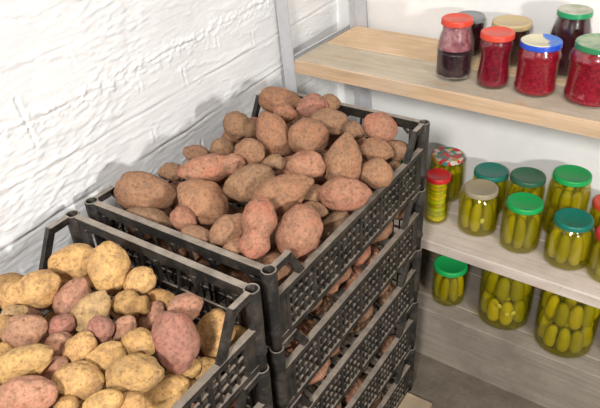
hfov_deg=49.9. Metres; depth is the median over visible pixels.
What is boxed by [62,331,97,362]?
potato
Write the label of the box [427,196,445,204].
cucumber slice
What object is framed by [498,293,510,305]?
cucumber
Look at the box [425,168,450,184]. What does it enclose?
lid
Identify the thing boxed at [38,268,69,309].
potato
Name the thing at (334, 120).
potato
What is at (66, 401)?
potato
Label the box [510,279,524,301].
cucumber
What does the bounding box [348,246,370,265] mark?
potato
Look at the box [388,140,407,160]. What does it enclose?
potato
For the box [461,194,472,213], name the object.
cucumber
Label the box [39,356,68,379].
potato
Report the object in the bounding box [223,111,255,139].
potato
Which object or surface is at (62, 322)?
potato
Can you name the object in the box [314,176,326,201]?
potato
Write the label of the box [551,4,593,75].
jam jar
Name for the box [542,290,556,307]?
cucumber
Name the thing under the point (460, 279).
cucumber
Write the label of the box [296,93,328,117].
potato
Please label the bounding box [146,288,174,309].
potato
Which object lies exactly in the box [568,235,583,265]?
cucumber
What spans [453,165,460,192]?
cucumber
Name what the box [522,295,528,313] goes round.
cucumber
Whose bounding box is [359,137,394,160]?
potato
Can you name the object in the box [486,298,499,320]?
cucumber
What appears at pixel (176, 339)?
potato
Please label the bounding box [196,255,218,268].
potato
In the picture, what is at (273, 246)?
potato
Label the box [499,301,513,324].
cucumber
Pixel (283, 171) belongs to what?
potato
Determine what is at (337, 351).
potato
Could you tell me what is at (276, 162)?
potato
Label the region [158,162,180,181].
potato
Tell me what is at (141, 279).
potato
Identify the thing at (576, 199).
cucumber
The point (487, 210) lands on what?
cucumber
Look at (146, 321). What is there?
potato
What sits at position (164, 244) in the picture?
potato
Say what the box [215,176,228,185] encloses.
potato
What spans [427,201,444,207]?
cucumber slice
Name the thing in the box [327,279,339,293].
potato
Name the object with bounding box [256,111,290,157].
potato
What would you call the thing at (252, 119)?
potato
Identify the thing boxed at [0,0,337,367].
wall
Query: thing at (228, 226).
potato
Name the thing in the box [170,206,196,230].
potato
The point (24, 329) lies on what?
potato
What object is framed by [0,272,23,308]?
potato
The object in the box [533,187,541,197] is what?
cucumber
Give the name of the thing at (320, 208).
potato
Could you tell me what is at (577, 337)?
cucumber
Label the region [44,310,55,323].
potato
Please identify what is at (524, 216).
cucumber
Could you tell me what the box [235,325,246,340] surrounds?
potato
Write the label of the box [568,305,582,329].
cucumber
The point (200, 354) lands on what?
potato
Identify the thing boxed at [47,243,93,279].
potato
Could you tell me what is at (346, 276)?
potato
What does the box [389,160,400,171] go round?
potato
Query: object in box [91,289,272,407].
plastic crate
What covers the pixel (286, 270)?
potato
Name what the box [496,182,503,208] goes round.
cucumber
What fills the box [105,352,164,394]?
potato
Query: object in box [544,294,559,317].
cucumber
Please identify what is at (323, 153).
potato
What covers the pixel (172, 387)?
potato
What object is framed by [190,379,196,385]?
potato
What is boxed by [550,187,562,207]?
cucumber
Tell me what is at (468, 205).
cucumber
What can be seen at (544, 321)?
cucumber
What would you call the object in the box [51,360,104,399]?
potato
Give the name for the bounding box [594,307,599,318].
cucumber
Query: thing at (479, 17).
jam jar
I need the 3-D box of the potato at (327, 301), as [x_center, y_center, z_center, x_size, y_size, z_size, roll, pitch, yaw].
[0.037,0.195,1.345,0.065,0.067,0.095,4,34,11]
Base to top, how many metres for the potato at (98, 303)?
0.062 m
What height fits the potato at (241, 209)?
0.053 m
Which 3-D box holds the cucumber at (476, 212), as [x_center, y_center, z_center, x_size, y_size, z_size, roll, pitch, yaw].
[0.464,0.034,1.700,0.029,0.096,0.029,1,34,4]
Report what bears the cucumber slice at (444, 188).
on the cucumber slice at (430, 191)
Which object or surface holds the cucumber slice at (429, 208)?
on the cucumber slice at (434, 214)
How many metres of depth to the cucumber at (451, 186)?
1.83 m
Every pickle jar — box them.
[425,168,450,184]
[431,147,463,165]
[433,255,467,277]
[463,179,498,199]
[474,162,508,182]
[506,192,543,214]
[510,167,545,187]
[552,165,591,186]
[553,208,593,232]
[592,194,599,211]
[595,225,599,241]
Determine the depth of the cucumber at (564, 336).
1.64 m
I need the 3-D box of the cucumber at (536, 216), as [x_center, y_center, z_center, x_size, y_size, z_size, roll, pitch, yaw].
[0.597,0.060,1.649,0.027,0.095,0.028,-14,35,-16]
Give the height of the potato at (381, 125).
0.061 m
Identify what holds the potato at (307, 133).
on the potato at (283, 171)
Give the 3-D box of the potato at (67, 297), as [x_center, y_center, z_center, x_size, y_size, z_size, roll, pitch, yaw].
[-0.335,0.140,0.947,0.059,0.056,0.048,-16,35,-18]
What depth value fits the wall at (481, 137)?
1.80 m
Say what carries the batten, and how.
on the floor
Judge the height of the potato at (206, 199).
0.085 m
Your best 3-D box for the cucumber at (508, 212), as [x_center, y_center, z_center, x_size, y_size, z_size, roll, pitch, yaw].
[0.542,0.047,1.667,0.027,0.103,0.028,23,40,34]
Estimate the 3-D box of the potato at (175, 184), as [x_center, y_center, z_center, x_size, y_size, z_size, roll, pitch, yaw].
[-0.232,-0.011,1.261,0.062,0.060,0.087,-22,38,-25]
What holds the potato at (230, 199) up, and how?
in the plastic crate at (280, 304)
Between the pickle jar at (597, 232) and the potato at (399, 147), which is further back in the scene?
the pickle jar at (597, 232)
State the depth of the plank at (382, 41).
1.74 m
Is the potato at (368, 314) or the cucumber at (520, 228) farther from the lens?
the cucumber at (520, 228)
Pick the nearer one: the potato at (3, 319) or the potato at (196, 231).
the potato at (3, 319)
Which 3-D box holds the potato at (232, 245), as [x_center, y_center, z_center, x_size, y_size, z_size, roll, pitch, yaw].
[-0.107,0.073,1.047,0.043,0.037,0.033,-25,39,-29]
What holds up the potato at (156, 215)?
on the potato at (164, 244)
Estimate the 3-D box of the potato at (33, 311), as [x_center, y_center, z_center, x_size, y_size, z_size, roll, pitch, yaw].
[-0.441,0.190,1.026,0.063,0.053,0.066,-22,37,-25]
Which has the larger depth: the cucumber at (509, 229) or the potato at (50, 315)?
the cucumber at (509, 229)
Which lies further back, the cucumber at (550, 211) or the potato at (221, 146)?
the cucumber at (550, 211)
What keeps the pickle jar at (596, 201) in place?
on the plank at (453, 205)
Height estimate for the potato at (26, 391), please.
0.047 m
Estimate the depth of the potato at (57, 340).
0.86 m
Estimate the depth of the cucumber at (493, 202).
1.70 m
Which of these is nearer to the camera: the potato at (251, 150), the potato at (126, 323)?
the potato at (126, 323)
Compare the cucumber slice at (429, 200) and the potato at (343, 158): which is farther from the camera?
the cucumber slice at (429, 200)
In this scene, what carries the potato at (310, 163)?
on the potato
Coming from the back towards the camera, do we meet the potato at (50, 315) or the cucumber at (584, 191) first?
the cucumber at (584, 191)
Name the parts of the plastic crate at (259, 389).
corner post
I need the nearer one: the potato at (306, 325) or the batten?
the potato at (306, 325)
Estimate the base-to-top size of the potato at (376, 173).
0.058 m
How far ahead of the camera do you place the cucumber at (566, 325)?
1.68 m
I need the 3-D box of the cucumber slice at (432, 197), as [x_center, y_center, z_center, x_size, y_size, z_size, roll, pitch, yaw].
[0.373,-0.025,1.755,0.049,0.012,0.050,4,34,12]
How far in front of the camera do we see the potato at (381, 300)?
1.57 m
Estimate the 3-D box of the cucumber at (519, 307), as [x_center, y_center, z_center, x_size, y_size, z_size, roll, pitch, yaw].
[0.593,0.289,1.754,0.036,0.080,0.035,-3,33,2]
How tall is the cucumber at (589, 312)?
0.078 m
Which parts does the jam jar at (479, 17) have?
lid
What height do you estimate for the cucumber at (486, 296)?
0.080 m
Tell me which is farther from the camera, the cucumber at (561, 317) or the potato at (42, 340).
the cucumber at (561, 317)
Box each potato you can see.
[0,269,61,309]
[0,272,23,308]
[0,304,28,316]
[0,315,10,338]
[0,342,14,355]
[0,343,52,383]
[0,375,58,407]
[1,314,47,347]
[27,307,42,316]
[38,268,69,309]
[38,332,48,343]
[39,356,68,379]
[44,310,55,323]
[44,331,72,356]
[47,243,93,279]
[47,313,75,335]
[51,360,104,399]
[52,277,90,314]
[53,394,79,407]
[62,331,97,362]
[69,290,110,335]
[82,389,123,407]
[85,341,126,376]
[87,241,131,294]
[88,316,114,344]
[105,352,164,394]
[110,294,145,327]
[111,289,150,316]
[111,315,136,340]
[114,171,176,210]
[120,327,154,354]
[120,391,145,407]
[123,266,156,294]
[125,207,176,235]
[125,225,152,240]
[138,301,164,330]
[144,374,191,407]
[146,237,163,244]
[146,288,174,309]
[151,310,199,374]
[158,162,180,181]
[159,240,175,273]
[163,207,172,217]
[166,358,201,379]
[167,292,203,320]
[168,230,200,260]
[170,181,180,209]
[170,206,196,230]
[177,153,245,181]
[177,179,228,226]
[181,224,209,242]
[182,145,209,160]
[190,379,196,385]
[193,357,214,379]
[194,324,204,358]
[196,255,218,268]
[196,308,235,366]
[204,204,235,230]
[204,371,236,407]
[209,213,242,247]
[210,138,233,155]
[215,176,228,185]
[218,265,243,280]
[221,132,255,148]
[222,163,275,202]
[222,237,243,255]
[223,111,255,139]
[225,195,243,202]
[234,138,264,164]
[235,206,244,213]
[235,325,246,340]
[238,196,277,260]
[242,252,292,285]
[248,117,256,139]
[252,173,313,215]
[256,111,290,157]
[259,86,300,112]
[261,154,286,170]
[267,224,277,253]
[273,103,296,123]
[274,156,290,175]
[275,204,322,257]
[285,319,323,354]
[286,150,325,178]
[287,117,328,152]
[292,111,303,123]
[293,247,316,272]
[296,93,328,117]
[296,285,322,312]
[300,358,329,384]
[301,184,320,202]
[303,201,327,216]
[310,108,349,134]
[310,294,332,315]
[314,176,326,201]
[318,177,371,210]
[319,150,327,158]
[319,211,349,241]
[320,261,351,284]
[322,94,340,109]
[323,131,361,180]
[325,134,342,149]
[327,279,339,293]
[330,345,339,358]
[341,265,363,290]
[341,345,369,372]
[342,120,364,139]
[342,377,364,404]
[345,305,372,323]
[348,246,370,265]
[351,317,370,333]
[355,135,365,144]
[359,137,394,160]
[360,158,392,188]
[361,357,378,377]
[363,112,397,141]
[364,244,378,264]
[369,276,389,296]
[371,392,381,407]
[373,221,392,242]
[376,282,395,304]
[379,334,395,354]
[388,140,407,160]
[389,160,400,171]
[394,206,405,219]
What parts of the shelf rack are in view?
rail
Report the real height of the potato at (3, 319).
0.032 m
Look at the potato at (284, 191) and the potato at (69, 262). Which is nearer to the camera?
the potato at (69, 262)
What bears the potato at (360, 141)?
in the plastic crate at (280, 304)
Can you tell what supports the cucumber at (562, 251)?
in the pickle jar at (574, 220)
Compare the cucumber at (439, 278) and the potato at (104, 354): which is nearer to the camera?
the potato at (104, 354)
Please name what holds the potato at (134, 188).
on the potato at (146, 237)
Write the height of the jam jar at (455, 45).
0.139 m
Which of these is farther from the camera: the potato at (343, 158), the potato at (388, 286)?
the potato at (388, 286)
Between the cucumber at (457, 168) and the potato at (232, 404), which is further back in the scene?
the cucumber at (457, 168)
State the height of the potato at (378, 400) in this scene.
0.062 m
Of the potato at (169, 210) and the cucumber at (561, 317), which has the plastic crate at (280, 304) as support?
the potato at (169, 210)
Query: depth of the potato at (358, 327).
1.50 m
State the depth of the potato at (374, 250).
1.40 m
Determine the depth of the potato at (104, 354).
0.84 m
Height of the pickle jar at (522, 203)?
0.134 m
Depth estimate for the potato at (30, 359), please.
0.80 m
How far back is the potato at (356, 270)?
1.36 m
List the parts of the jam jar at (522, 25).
lid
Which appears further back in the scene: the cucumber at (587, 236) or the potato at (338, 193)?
the cucumber at (587, 236)
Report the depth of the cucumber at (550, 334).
1.66 m
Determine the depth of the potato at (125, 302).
0.94 m
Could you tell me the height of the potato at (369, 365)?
0.065 m
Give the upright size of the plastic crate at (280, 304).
0.167 m
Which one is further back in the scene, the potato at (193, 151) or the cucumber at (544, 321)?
the cucumber at (544, 321)
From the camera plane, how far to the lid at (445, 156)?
1.81 m
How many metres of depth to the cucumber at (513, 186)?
1.74 m
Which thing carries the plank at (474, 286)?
on the support
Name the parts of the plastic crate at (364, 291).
panel, corner post, panel, panel, corner post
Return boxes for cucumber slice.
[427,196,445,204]
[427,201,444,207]
[427,205,444,211]
[427,209,444,216]
[427,213,444,221]
[428,185,446,191]
[428,188,445,195]
[428,193,445,200]
[429,183,445,187]
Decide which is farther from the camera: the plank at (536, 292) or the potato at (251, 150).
the plank at (536, 292)
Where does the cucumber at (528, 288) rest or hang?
in the pickle jar
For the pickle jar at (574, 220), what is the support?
on the plank at (487, 250)
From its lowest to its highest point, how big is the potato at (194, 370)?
0.034 m
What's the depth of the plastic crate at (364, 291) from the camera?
1.27 m
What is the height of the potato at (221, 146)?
0.041 m
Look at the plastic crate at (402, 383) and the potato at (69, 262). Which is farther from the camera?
the plastic crate at (402, 383)
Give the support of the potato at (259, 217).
on the potato at (286, 270)
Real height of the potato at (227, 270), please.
0.060 m
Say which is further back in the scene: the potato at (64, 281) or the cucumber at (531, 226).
the cucumber at (531, 226)
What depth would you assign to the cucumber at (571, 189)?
1.65 m
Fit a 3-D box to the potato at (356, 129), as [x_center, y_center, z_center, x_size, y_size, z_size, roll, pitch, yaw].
[0.111,-0.151,1.325,0.042,0.039,0.042,-25,39,-29]
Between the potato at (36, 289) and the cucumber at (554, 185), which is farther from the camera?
the cucumber at (554, 185)
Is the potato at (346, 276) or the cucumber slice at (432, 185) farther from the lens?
the cucumber slice at (432, 185)
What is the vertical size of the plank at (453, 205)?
0.029 m
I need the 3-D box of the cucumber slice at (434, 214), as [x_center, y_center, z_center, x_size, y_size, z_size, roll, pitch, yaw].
[0.377,0.019,1.787,0.049,0.012,0.050,-22,37,-25]
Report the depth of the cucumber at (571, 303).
1.63 m
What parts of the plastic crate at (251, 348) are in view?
panel, corner post, panel, panel, corner post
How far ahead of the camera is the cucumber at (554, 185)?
1.67 m
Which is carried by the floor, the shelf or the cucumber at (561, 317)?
the shelf
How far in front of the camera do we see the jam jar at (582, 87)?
1.33 m
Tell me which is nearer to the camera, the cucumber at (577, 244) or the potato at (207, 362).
the potato at (207, 362)
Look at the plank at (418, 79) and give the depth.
1.50 m
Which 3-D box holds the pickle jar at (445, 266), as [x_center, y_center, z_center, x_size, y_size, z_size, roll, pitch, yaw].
[0.428,0.219,1.847,0.098,0.124,0.098,1,34,7]
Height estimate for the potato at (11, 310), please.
0.027 m
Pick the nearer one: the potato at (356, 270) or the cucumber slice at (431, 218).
the potato at (356, 270)
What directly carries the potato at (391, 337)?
in the plastic crate at (378, 377)
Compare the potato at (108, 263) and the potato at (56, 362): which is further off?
the potato at (108, 263)
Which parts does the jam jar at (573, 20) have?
lid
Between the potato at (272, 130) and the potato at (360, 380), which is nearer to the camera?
the potato at (272, 130)
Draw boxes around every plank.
[295,42,599,138]
[327,26,567,85]
[377,245,599,361]
[394,206,599,308]
[421,248,599,319]
[424,179,595,255]
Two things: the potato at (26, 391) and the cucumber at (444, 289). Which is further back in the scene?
the cucumber at (444, 289)
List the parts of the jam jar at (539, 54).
lid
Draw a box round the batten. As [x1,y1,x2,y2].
[381,390,431,407]
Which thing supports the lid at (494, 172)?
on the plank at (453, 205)
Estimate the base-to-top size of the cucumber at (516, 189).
0.102 m
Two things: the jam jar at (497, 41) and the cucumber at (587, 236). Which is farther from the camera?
the cucumber at (587, 236)
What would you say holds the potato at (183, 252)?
in the plastic crate at (280, 304)
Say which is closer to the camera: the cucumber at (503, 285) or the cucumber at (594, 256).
the cucumber at (594, 256)
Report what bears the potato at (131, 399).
in the plastic crate at (251, 348)
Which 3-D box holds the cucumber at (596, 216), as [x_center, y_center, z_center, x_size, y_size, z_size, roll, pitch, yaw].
[0.753,0.055,1.649,0.024,0.088,0.024,25,43,36]
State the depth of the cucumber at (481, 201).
1.70 m
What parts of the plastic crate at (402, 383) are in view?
panel, panel, corner post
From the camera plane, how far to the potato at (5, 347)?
0.85 m
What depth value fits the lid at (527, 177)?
1.70 m
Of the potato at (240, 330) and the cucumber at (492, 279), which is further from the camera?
the cucumber at (492, 279)
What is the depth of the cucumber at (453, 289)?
1.82 m
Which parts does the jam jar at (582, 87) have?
lid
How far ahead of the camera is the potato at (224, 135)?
1.38 m
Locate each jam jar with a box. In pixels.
[436,13,473,79]
[458,10,484,55]
[477,26,514,87]
[492,15,532,64]
[514,33,562,95]
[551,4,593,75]
[564,33,599,106]
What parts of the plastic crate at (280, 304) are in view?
corner post, panel, panel, corner post, panel, panel, corner post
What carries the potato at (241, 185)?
on the potato
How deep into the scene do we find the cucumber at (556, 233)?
1.58 m
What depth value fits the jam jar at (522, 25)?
1.53 m
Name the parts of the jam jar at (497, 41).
lid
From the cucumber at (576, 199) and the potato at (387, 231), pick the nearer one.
the potato at (387, 231)
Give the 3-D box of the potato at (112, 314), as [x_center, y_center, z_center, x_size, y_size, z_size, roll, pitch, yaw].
[-0.260,0.167,1.015,0.088,0.060,0.062,12,36,22]
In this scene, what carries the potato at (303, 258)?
in the plastic crate at (280, 304)
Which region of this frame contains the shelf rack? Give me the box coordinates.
[275,0,371,135]
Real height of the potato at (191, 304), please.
0.043 m
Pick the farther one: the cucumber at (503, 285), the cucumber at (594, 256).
the cucumber at (503, 285)
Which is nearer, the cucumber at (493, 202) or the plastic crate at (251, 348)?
the plastic crate at (251, 348)
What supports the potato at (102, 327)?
on the potato
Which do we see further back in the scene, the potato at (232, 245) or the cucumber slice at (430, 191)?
the cucumber slice at (430, 191)
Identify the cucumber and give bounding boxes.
[434,273,442,296]
[439,278,449,300]
[446,169,455,197]
[449,278,457,301]
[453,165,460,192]
[457,276,463,296]
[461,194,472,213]
[461,199,472,226]
[470,202,481,231]
[474,200,483,207]
[480,202,492,230]
[480,289,493,312]
[484,270,489,281]
[485,271,499,293]
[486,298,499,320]
[488,198,496,225]
[495,277,509,300]
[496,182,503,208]
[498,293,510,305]
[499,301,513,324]
[503,209,515,233]
[503,215,515,243]
[508,183,518,195]
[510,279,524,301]
[512,187,519,193]
[512,300,524,322]
[513,217,525,248]
[516,214,526,224]
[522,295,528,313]
[523,217,536,247]
[524,283,531,295]
[531,214,539,241]
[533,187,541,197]
[537,313,551,337]
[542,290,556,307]
[543,324,557,346]
[544,206,555,226]
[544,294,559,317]
[547,227,561,257]
[548,182,559,200]
[549,213,554,230]
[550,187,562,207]
[554,302,569,325]
[555,234,570,263]
[556,327,570,351]
[558,321,570,333]
[559,190,571,208]
[564,186,573,193]
[564,297,577,310]
[565,231,575,240]
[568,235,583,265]
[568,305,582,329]
[569,330,583,352]
[570,191,581,208]
[579,187,588,208]
[580,231,591,260]
[580,326,592,346]
[581,304,595,326]
[590,212,599,238]
[590,241,599,268]
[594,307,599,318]
[595,252,599,276]
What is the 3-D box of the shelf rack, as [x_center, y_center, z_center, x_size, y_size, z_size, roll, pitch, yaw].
[0.682,-0.014,1.575,1.554,1.150,0.322,19,40,30]
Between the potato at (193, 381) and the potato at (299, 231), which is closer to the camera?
the potato at (193, 381)
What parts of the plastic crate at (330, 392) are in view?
panel, panel, corner post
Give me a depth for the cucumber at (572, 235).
1.57 m
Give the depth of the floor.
1.82 m
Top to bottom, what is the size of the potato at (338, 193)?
0.061 m
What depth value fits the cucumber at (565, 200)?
1.63 m
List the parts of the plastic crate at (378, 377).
panel, panel, corner post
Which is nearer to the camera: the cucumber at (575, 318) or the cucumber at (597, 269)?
the cucumber at (597, 269)
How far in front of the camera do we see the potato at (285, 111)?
1.36 m
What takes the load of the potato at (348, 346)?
on the potato at (360, 380)
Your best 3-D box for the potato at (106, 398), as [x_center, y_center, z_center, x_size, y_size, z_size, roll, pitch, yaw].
[-0.239,0.241,0.778,0.050,0.032,0.032,0,34,5]
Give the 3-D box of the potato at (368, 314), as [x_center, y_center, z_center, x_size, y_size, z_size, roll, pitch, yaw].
[0.126,0.233,1.463,0.069,0.067,0.099,-24,38,-28]
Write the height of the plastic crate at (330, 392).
0.167 m
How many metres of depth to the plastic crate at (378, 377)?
1.60 m
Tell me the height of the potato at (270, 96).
0.063 m
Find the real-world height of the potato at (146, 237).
0.060 m
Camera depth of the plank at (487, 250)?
1.64 m
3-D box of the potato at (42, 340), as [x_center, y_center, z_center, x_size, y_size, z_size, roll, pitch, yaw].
[-0.409,0.197,0.966,0.063,0.053,0.066,-25,39,-29]
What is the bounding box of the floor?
[310,317,545,407]
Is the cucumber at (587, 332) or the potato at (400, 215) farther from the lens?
the cucumber at (587, 332)
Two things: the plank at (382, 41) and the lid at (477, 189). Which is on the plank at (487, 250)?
the lid at (477, 189)
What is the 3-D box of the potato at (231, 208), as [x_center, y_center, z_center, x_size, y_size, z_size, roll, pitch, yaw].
[-0.157,0.034,1.227,0.065,0.067,0.095,8,35,17]
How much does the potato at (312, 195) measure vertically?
0.040 m
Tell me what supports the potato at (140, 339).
on the potato
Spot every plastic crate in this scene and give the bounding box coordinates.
[0,210,266,407]
[84,92,429,350]
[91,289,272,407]
[122,187,425,407]
[159,238,421,407]
[309,299,418,407]
[347,345,415,407]
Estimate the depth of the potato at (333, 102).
1.43 m
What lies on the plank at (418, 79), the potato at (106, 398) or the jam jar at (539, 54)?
the jam jar at (539, 54)
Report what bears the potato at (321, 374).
in the plastic crate at (330, 392)
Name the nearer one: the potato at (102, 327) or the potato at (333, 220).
the potato at (102, 327)
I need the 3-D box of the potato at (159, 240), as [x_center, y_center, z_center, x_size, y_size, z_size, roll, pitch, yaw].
[-0.282,0.072,1.269,0.066,0.055,0.064,-1,33,3]
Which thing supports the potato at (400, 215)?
in the plastic crate at (364, 291)
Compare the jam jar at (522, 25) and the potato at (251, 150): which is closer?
the potato at (251, 150)
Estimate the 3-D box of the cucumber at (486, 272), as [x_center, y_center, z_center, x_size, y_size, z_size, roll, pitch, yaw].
[0.522,0.189,1.759,0.036,0.081,0.035,-27,40,-32]
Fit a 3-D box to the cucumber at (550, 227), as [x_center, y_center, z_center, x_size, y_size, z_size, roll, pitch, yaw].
[0.670,0.047,1.688,0.028,0.066,0.027,14,37,25]
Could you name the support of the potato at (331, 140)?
on the potato
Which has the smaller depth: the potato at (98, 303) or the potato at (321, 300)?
the potato at (98, 303)
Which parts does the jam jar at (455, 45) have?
lid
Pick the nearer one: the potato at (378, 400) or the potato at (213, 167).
the potato at (213, 167)
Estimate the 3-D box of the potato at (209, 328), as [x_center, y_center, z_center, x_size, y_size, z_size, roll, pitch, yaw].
[-0.126,0.202,0.976,0.060,0.084,0.061,16,38,27]
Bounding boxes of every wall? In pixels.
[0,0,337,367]
[336,0,599,214]

